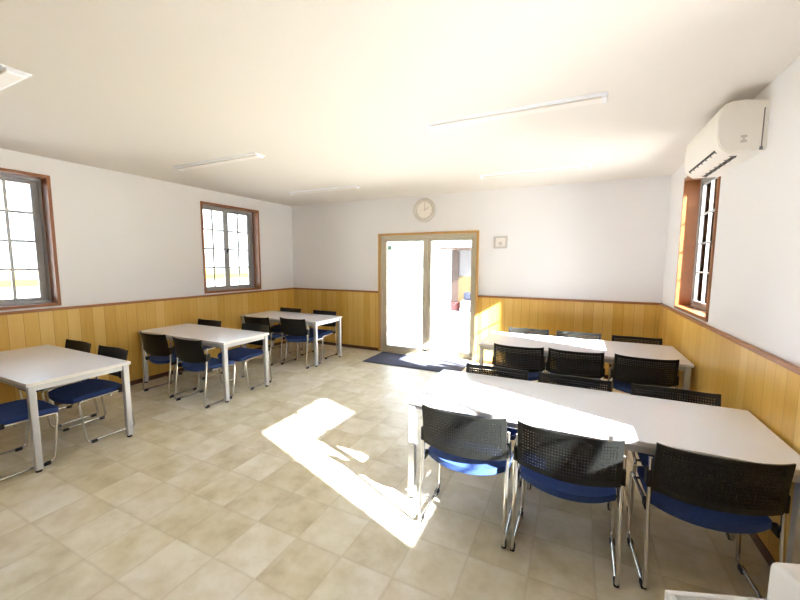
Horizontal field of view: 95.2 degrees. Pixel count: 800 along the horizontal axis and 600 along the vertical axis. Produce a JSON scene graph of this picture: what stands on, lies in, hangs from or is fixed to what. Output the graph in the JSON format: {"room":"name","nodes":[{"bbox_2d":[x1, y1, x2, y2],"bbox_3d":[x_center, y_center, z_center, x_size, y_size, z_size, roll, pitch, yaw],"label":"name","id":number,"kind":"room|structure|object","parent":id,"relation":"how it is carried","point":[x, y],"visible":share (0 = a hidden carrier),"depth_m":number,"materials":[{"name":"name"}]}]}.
{"room":"dining hall","nodes":[
{"label":"dining hall","id":0,"kind":"room"},
{"bbox_2d":[0,148,292,311],"bbox_3d":[-4.099,-0.147,3.708,0.300,2.700,8.317,3,6,26],"label":"wall","id":1,"kind":"structure","parent":0,"point":[121,237],"depth_m":4.68,"materials":[{"name":"paint"}]},
{"bbox_2d":[0,168,61,309],"bbox_3d":[-4.102,-0.592,3.533,0.224,1.400,1.120,3,6,26],"label":"window","id":2,"kind":"structure","parent":1,"relation":"in","point":[47,270],"depth_m":3.96,"materials":[{"name":"brown wood"}]},
{"bbox_2d":[0,289,293,403],"bbox_3d":[-3.962,0.676,3.724,0.012,1.060,8.317,3,6,26],"label":"wainscoting","id":3,"kind":"structure","parent":1,"relation":"attached to","point":[118,326],"depth_m":4.67,"materials":[{"name":"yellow wood"}]},
{"bbox_2d":[0,288,293,314],"bbox_3d":[-3.954,0.134,3.666,0.026,0.030,8.317,3,6,26],"label":"trim","id":4,"kind":"structure","parent":1,"relation":"attached to","point":[199,296],"depth_m":4.59,"materials":[{"name":"brown wood"}]},
{"bbox_2d":[54,340,289,405],"bbox_3d":[-3.957,1.177,3.764,0.010,0.055,8.305,3,6,26],"label":"baseboard","id":5,"kind":"structure","parent":1,"relation":"attached to","point":[156,376],"depth_m":5.06,"materials":[{"name":"brown wood"}]},
{"bbox_2d":[200,201,260,293],"bbox_3d":[-2.857,-0.848,6.106,0.224,1.400,1.120,3,6,26],"label":"window","id":6,"kind":"structure","parent":1,"relation":"in","point":[252,216],"depth_m":6.25,"materials":[{"name":"brown metal"}]},
{"bbox_2d":[0,342,769,599],"bbox_3d":[-1.191,1.408,2.455,6.768,0.120,8.917,3,6,26],"label":"floor","id":7,"kind":"structure","parent":0,"point":[295,487],"depth_m":2.31,"materials":[{"name":"tile"}]},
{"bbox_2d":[0,399,58,481],"bbox_3d":[-3.050,0.918,2.844,0.529,0.762,0.503,3,6,26],"label":"chair","id":8,"kind":"object","parent":7,"relation":"on","point":[12,413],"visible":0.84,"depth_m":2.89,"materials":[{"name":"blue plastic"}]},
{"bbox_2d":[18,339,98,427],"bbox_3d":[-3.470,0.831,3.688,0.529,0.762,0.503,3,6,26],"label":"chair","id":9,"kind":"object","parent":7,"relation":"on","point":[82,346],"visible":0.41,"depth_m":3.78,"materials":[{"name":"black plastic"}]},
{"bbox_2d":[0,345,132,472],"bbox_3d":[-3.280,0.897,3.350,1.545,0.700,0.700,3,6,26],"label":"meeting table","id":10,"kind":"object","parent":7,"relation":"on","point":[30,369],"visible":0.86,"depth_m":3.11,"materials":[{"name":"white laminate"}]},
{"bbox_2d":[48,345,134,442],"bbox_3d":[-2.885,0.862,3.408,0.529,0.762,0.503,3,6,26],"label":"chair","id":11,"kind":"object","parent":7,"relation":"on","point":[83,391],"visible":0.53,"depth_m":3.37,"materials":[{"name":"blue fabric"}]},
{"bbox_2d":[140,331,199,397],"bbox_3d":[-2.848,0.747,4.546,0.529,0.762,0.503,3,6,26],"label":"chair","id":12,"kind":"object","parent":7,"relation":"on","point":[158,349],"visible":0.96,"depth_m":4.33,"materials":[{"name":"black plastic"}]},
{"bbox_2d":[173,319,222,379],"bbox_3d":[-2.857,0.684,5.162,0.529,0.762,0.503,3,6,26],"label":"chair","id":13,"kind":"object","parent":7,"relation":"on","point":[206,322],"visible":0.32,"depth_m":5.26,"materials":[{"name":"black plastic"}]},
{"bbox_2d":[138,323,268,402],"bbox_3d":[-2.544,0.758,4.748,1.610,0.700,0.670,3,6,26],"label":"meeting table","id":14,"kind":"object","parent":7,"relation":"on","point":[220,337],"visible":0.83,"depth_m":4.59,"materials":[{"name":"white laminate"}]},
{"bbox_2d":[172,336,235,407],"bbox_3d":[-2.266,0.779,4.246,0.529,0.762,0.503,3,6,26],"label":"chair","id":15,"kind":"object","parent":7,"relation":"on","point":[191,352],"visible":0.99,"depth_m":4.05,"materials":[{"name":"black plastic"}]},
{"bbox_2d":[217,323,271,389],"bbox_3d":[-2.037,0.727,4.769,0.529,0.762,0.503,3,6,26],"label":"chair","id":16,"kind":"object","parent":7,"relation":"on","point":[238,354],"visible":0.55,"depth_m":4.80,"materials":[{"name":"blue fabric"}]},
{"bbox_2d":[244,316,286,365],"bbox_3d":[-2.163,0.612,5.897,0.529,0.762,0.503,3,6,22],"label":"chair","id":17,"kind":"object","parent":7,"relation":"on","point":[248,320],"visible":0.53,"depth_m":5.66,"materials":[{"name":"black plastic"}]},
{"bbox_2d":[268,307,302,353],"bbox_3d":[-2.109,0.542,6.592,0.529,0.762,0.503,3,6,26],"label":"chair","id":18,"kind":"object","parent":7,"relation":"on","point":[277,328],"visible":0.31,"depth_m":6.69,"materials":[{"name":"black plastic"}]},
{"bbox_2d":[240,311,341,366],"bbox_3d":[-1.844,0.613,6.207,1.600,0.700,0.700,3,6,26],"label":"meeting table","id":19,"kind":"object","parent":7,"relation":"on","point":[314,320],"visible":0.81,"depth_m":6.07,"materials":[{"name":"white laminate"}]},
{"bbox_2d":[280,317,322,368],"bbox_3d":[-1.546,0.630,5.745,0.529,0.762,0.503,3,6,26],"label":"chair","id":20,"kind":"object","parent":7,"relation":"on","point":[296,330],"visible":1,"depth_m":5.54,"materials":[{"name":"black plastic"}]},
{"bbox_2d":[298,310,337,358],"bbox_3d":[-1.406,0.581,6.234,0.529,0.762,0.503,3,6,26],"label":"chair","id":21,"kind":"object","parent":7,"relation":"on","point":[321,332],"visible":0.42,"depth_m":6.29,"materials":[{"name":"black plastic"}]},
{"bbox_2d":[362,352,469,371],"bbox_3d":[0.260,0.998,5.891,1.600,0.013,0.710,3,6,26],"label":"door mat","id":22,"kind":"object","parent":7,"relation":"on","point":[385,358],"visible":0.82,"depth_m":5.84,"materials":[{"name":"fabric"}]},
{"bbox_2d":[418,403,514,548],"bbox_3d":[0.437,0.987,2.295,0.529,0.762,0.503,3,6,25],"label":"chair","id":23,"kind":"object","parent":7,"relation":"on","point":[453,448],"visible":0.97,"depth_m":2.08,"materials":[{"name":"black plastic"}]},
{"bbox_2d":[449,363,527,486],"bbox_3d":[0.689,0.937,2.801,0.529,0.762,0.503,3,6,26],"label":"chair","id":24,"kind":"object","parent":7,"relation":"on","point":[478,369],"visible":0.23,"depth_m":2.95,"materials":[{"name":"black plastic"}]},
{"bbox_2d":[492,343,545,381],"bbox_3d":[1.293,0.821,3.966,0.529,0.762,0.503,3,6,24],"label":"chair","id":25,"kind":"object","parent":7,"relation":"on","point":[532,370],"visible":0.78,"depth_m":3.74,"materials":[{"name":"black plastic"}]},
{"bbox_2d":[504,327,548,372],"bbox_3d":[1.571,0.761,4.565,0.529,0.762,0.503,3,6,26],"label":"chair","id":26,"kind":"object","parent":7,"relation":"on","point":[518,330],"visible":0.24,"depth_m":4.71,"materials":[{"name":"black plastic"}]},
{"bbox_2d":[510,420,625,587],"bbox_3d":[0.935,1.014,2.056,0.529,0.762,0.503,3,6,27],"label":"chair","id":27,"kind":"object","parent":7,"relation":"on","point":[585,478],"visible":1,"depth_m":1.85,"materials":[{"name":"black plastic"}]},
{"bbox_2d":[527,372,611,509],"bbox_3d":[1.198,0.964,2.557,0.529,0.762,0.503,3,6,26],"label":"chair","id":28,"kind":"object","parent":7,"relation":"on","point":[549,378],"visible":0.26,"depth_m":2.72,"materials":[{"name":"black plastic"}]},
{"bbox_2d":[545,347,604,387],"bbox_3d":[1.786,0.844,3.763,0.529,0.762,0.503,3,6,25],"label":"chair","id":29,"kind":"object","parent":7,"relation":"on","point":[597,375],"visible":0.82,"depth_m":3.53,"materials":[{"name":"black plastic"}]},
{"bbox_2d":[553,330,601,379],"bbox_3d":[2.096,0.789,4.314,0.529,0.762,0.503,3,6,25],"label":"chair","id":30,"kind":"object","parent":7,"relation":"on","point":[563,333],"visible":0.16,"depth_m":4.47,"materials":[{"name":"black plastic"}]},
{"bbox_2d":[478,331,693,399],"bbox_3d":[1.925,0.843,4.077,1.940,0.700,0.830,3,6,26],"label":"meeting table","id":31,"kind":"object","parent":7,"relation":"on","point":[650,351],"visible":0.51,"depth_m":3.96,"materials":[{"name":"white laminate"}]},
{"bbox_2d":[406,369,799,563],"bbox_3d":[1.087,1.014,2.364,1.965,0.700,0.760,3,6,26],"label":"meeting table","id":32,"kind":"object","parent":7,"relation":"on","point":[642,422],"visible":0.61,"depth_m":2.17,"materials":[{"name":"white laminate"}]},
{"bbox_2d":[608,335,667,397],"bbox_3d":[2.630,0.818,4.047,0.529,0.762,0.503,3,6,26],"label":"chair","id":33,"kind":"object","parent":7,"relation":"on","point":[621,338],"visible":0.2,"depth_m":4.21,"materials":[{"name":"black plastic"}]},
{"bbox_2d":[607,353,679,396],"bbox_3d":[2.311,0.870,3.523,0.529,0.762,0.503,3,6,26],"label":"chair","id":34,"kind":"object","parent":7,"relation":"on","point":[621,383],"visible":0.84,"depth_m":3.31,"materials":[{"name":"black plastic"}]},
{"bbox_2d":[624,383,741,540],"bbox_3d":[1.752,0.992,2.303,0.529,0.762,0.503,3,6,26],"label":"chair","id":35,"kind":"object","parent":7,"relation":"on","point":[643,458],"visible":0.27,"depth_m":2.44,"materials":[{"name":"black plastic"}]},
{"bbox_2d":[627,442,796,598],"bbox_3d":[1.504,1.037,1.849,0.529,0.762,0.503,3,6,22],"label":"chair","id":36,"kind":"object","parent":7,"relation":"on","point":[698,496],"visible":1,"depth_m":1.65,"materials":[{"name":"black plastic"}]},
{"bbox_2d":[664,562,799,599],"bbox_3d":[1.100,1.149,0.932,0.620,0.720,0.392,1,6,6],"label":"printer","id":37,"kind":"object","parent":7,"relation":"on","point":[784,578],"visible":1,"depth_m":1.07,"materials":[{"name":"white plastic"}]},
{"bbox_2d":[664,590,766,599],"bbox_3d":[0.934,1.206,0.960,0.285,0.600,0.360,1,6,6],"label":"tray","id":38,"kind":"object","parent":37,"relation":"on","point":[669,594],"depth_m":1.10,"materials":[{"name":"white plastic"}]},
{"bbox_2d":[0,0,799,205],"bbox_3d":[-1.181,-1.397,2.171,6.768,0.120,8.917,3,6,26],"label":"ceiling","id":39,"kind":"structure","parent":0,"point":[331,93],"depth_m":2.27,"materials":[{"name":"paint"}]},
{"bbox_2d":[0,63,31,89],"bbox_3d":[-2.793,-1.351,2.388,1.280,0.028,0.140,3,6,26],"label":"recessed light","id":40,"kind":"object","parent":39,"relation":"in","point":[9,76],"visible":1,"depth_m":2.14,"materials":[{"name":"white plastic"}]},
{"bbox_2d":[0,70,22,88],"bbox_3d":[-2.793,-1.346,2.389,1.220,0.014,0.084,3,6,26],"label":"diffuser","id":41,"kind":"object","parent":40,"relation":"attached to","point":[7,79],"depth_m":2.18,"materials":[{"name":"white plastic"}]},
{"bbox_2d":[173,152,264,170],"bbox_3d":[-2.021,-1.515,4.029,1.300,0.028,0.140,3,6,26],"label":"recessed light","id":42,"kind":"object","parent":39,"relation":"in","point":[254,155],"visible":1,"depth_m":3.97,"materials":[{"name":"white plastic"}]},
{"bbox_2d":[178,155,258,169],"bbox_3d":[-2.021,-1.510,4.029,1.240,0.014,0.084,3,6,26],"label":"diffuser","id":43,"kind":"object","parent":42,"relation":"attached to","point":[237,158],"depth_m":3.98,"materials":[{"name":"white plastic"}]},
{"bbox_2d":[289,185,360,194],"bbox_3d":[-1.167,-1.666,5.552,1.250,0.028,0.140,3,6,26],"label":"recessed light","id":44,"kind":"object","parent":39,"relation":"in","point":[351,186],"visible":1,"depth_m":5.49,"materials":[{"name":"white plastic"}]},
{"bbox_2d":[426,91,607,130],"bbox_3d":[0.803,-1.368,2.687,1.260,0.028,0.140,3,6,26],"label":"recessed light","id":45,"kind":"object","parent":39,"relation":"in","point":[595,98],"visible":1,"depth_m":2.62,"materials":[{"name":"white plastic"}]},
{"bbox_2d":[479,164,591,178],"bbox_3d":[1.601,-1.539,4.404,1.260,0.028,0.140,3,6,26],"label":"recessed light","id":46,"kind":"object","parent":39,"relation":"in","point":[587,166],"visible":1,"depth_m":4.36,"materials":[{"name":"white plastic"}]},
{"bbox_2d":[291,175,670,302],"bbox_3d":[0.684,-0.379,6.176,6.768,2.700,0.300,3,6,26],"label":"wall","id":47,"kind":"structure","parent":0,"point":[597,240],"depth_m":5.36,"materials":[{"name":"paint"}]},
{"bbox_2d":[293,289,377,347],"bbox_3d":[-1.268,0.352,7.019,1.968,1.060,0.012,3,6,26],"label":"trim","id":48,"kind":"structure","parent":47,"relation":"attached to","point":[358,311],"depth_m":6.87,"materials":[{"name":"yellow wood"}]},
{"bbox_2d":[294,288,377,292],"bbox_3d":[-1.263,-0.189,6.955,1.954,0.030,0.026,3,6,26],"label":"trim","id":49,"kind":"structure","parent":47,"relation":"attached to","point":[294,288],"depth_m":6.91,"materials":[{"name":"brown wood"}]},
{"bbox_2d":[413,198,435,221],"bbox_3d":[0.402,-1.479,6.007,0.389,0.388,0.060,3,6,26],"label":"wall clock","id":50,"kind":"object","parent":47,"relation":"attached to","point":[424,209],"visible":1,"depth_m":6.00,"materials":[{"name":"beige plastic"}]},
{"bbox_2d":[378,230,478,362],"bbox_3d":[0.449,-0.082,6.207,1.785,2.100,0.160,3,6,26],"label":"door","id":51,"kind":"structure","parent":47,"relation":"in","point":[427,238],"depth_m":6.20,"materials":[{"name":"brown wood"}]},
{"bbox_2d":[311,341,616,378],"bbox_3d":[0.606,0.951,6.159,6.124,0.055,0.010,3,6,26],"label":"baseboard","id":52,"kind":"structure","parent":47,"relation":"attached to","point":[319,342],"depth_m":6.79,"materials":[{"name":"brown wood"}]},
{"bbox_2d":[494,236,507,247],"bbox_3d":[1.524,-0.874,5.532,0.200,0.180,0.036,3,6,26],"label":"control panel","id":53,"kind":"object","parent":47,"relation":"attached to","point":[499,241],"visible":1,"depth_m":5.52,"materials":[{"name":"grey plastic"}]},
{"bbox_2d":[476,297,659,374],"bbox_3d":[2.304,0.539,5.309,2.391,1.060,0.012,3,6,26],"label":"wainscoting","id":54,"kind":"structure","parent":47,"relation":"attached to","point":[607,320],"depth_m":5.23,"materials":[{"name":"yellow wood"}]},
{"bbox_2d":[477,295,659,304],"bbox_3d":[2.296,-0.003,5.251,2.377,0.030,0.026,3,6,26],"label":"trim","id":55,"kind":"structure","parent":47,"relation":"attached to","point":[506,297],"depth_m":5.16,"materials":[{"name":"brown wood"}]},
{"bbox_2d":[662,56,799,366],"bbox_3d":[1.728,0.158,0.918,0.300,2.700,8.317,3,6,26],"label":"wall","id":56,"kind":"structure","parent":0,"point":[755,294],"depth_m":2.24,"materials":[{"name":"paint"}]},
{"bbox_2d":[674,176,720,321],"bbox_3d":[2.925,-0.558,3.461,0.224,1.400,1.124,3,6,26],"label":"window","id":57,"kind":"structure","parent":56,"relation":"in","point":[700,202],"depth_m":3.88,"materials":[{"name":"brown wood"},{"name":"glass"}]},
{"bbox_2d":[685,99,770,178],"bbox_3d":[2.319,-1.122,2.645,0.246,0.333,0.804,3,6,26],"label":"air conditioner","id":58,"kind":"object","parent":56,"relation":"attached to","point":[738,132],"visible":1,"depth_m":2.33,"materials":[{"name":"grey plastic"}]},
{"bbox_2d":[689,151,735,175],"bbox_3d":[2.277,-0.994,2.681,0.124,0.056,0.600,3,6,26],"label":"air vent","id":59,"kind":"object","parent":58,"relation":"attached to","point":[710,162],"depth_m":2.65,"materials":[{"name":"white plastic"}]},
{"bbox_2d":[658,306,799,561],"bbox_3d":[1.584,0.966,1.068,0.012,1.060,8.317,3,6,26],"label":"wainscoting","id":60,"kind":"structure","parent":56,"relation":"attached to","point":[744,379],"depth_m":2.37,"materials":[{"name":"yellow wood"}]},
{"bbox_2d":[660,303,799,374],"bbox_3d":[1.580,0.424,1.016,0.026,0.030,8.317,3,6,26],"label":"trim","id":61,"kind":"structure","parent":56,"relation":"attached to","point":[773,358],"depth_m":2.34,"materials":[{"name":"brown wood"}]},
{"bbox_2d":[749,533,775,567],"bbox_3d":[1.570,1.466,1.118,0.010,0.055,8.305,3,6,26],"label":"baseboard","id":62,"kind":"structure","parent":56,"relation":"attached to","point":[756,539],"depth_m":2.01,"materials":[{"name":"brown wood"}]},
{"label":"outside","id":63,"kind":"structure","parent":0,"visible":0},
{"bbox_2d":[0,267,469,352],"bbox_3d":[-5.337,-4.052,57.952,180.000,0.210,180.000,3,6,26],"label":"ground","id":64,"kind":"structure","parent":63,"point":[450,330],"depth_m":14.30,"materials":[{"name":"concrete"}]},
{"bbox_2d":[0,268,247,287],"bbox_3d":[-32.401,-3.017,43.270,28.000,0.490,70.000,3,6,26],"label":"lawn","id":65,"kind":"structure","parent":64,"relation":"on","point":[23,279],"depth_m":35.00,"materials":[{"name":"yellow plant"}]},
{"bbox_2d":[438,247,470,301],"bbox_3d":[3.082,-0.812,14.044,2.040,2.270,4.000,3,6,26],"label":"shed","id":66,"kind":"object","parent":64,"relation":"on","point":[461,256],"visible":0.39,"depth_m":13.81,"materials":[{"name":"white"}]},
{"bbox_2d":[450,302,459,310],"bbox_3d":[2.033,0.230,13.428,0.370,0.314,0.370,3,6,26],"label":"tub","id":67,"kind":"object","parent":64,"relation":"on","point":[455,306],"visible":0.95,"depth_m":13.29,"materials":[{"name":"red plastic"}]},
{"bbox_2d":[460,300,469,311],"bbox_3d":[2.486,0.212,13.096,0.600,0.420,0.400,3,6,26],"label":"bag","id":68,"kind":"object","parent":64,"relation":"on","point":[464,304],"visible":0.48,"depth_m":12.97,"materials":[{"name":"white"}]},
{"bbox_2d":[464,292,469,299],"bbox_3d":[2.505,-0.135,13.052,0.440,0.280,0.240,3,6,26],"label":"cushion","id":69,"kind":"object","parent":68,"relation":"on","point":[466,294],"visible":0.53,"depth_m":12.99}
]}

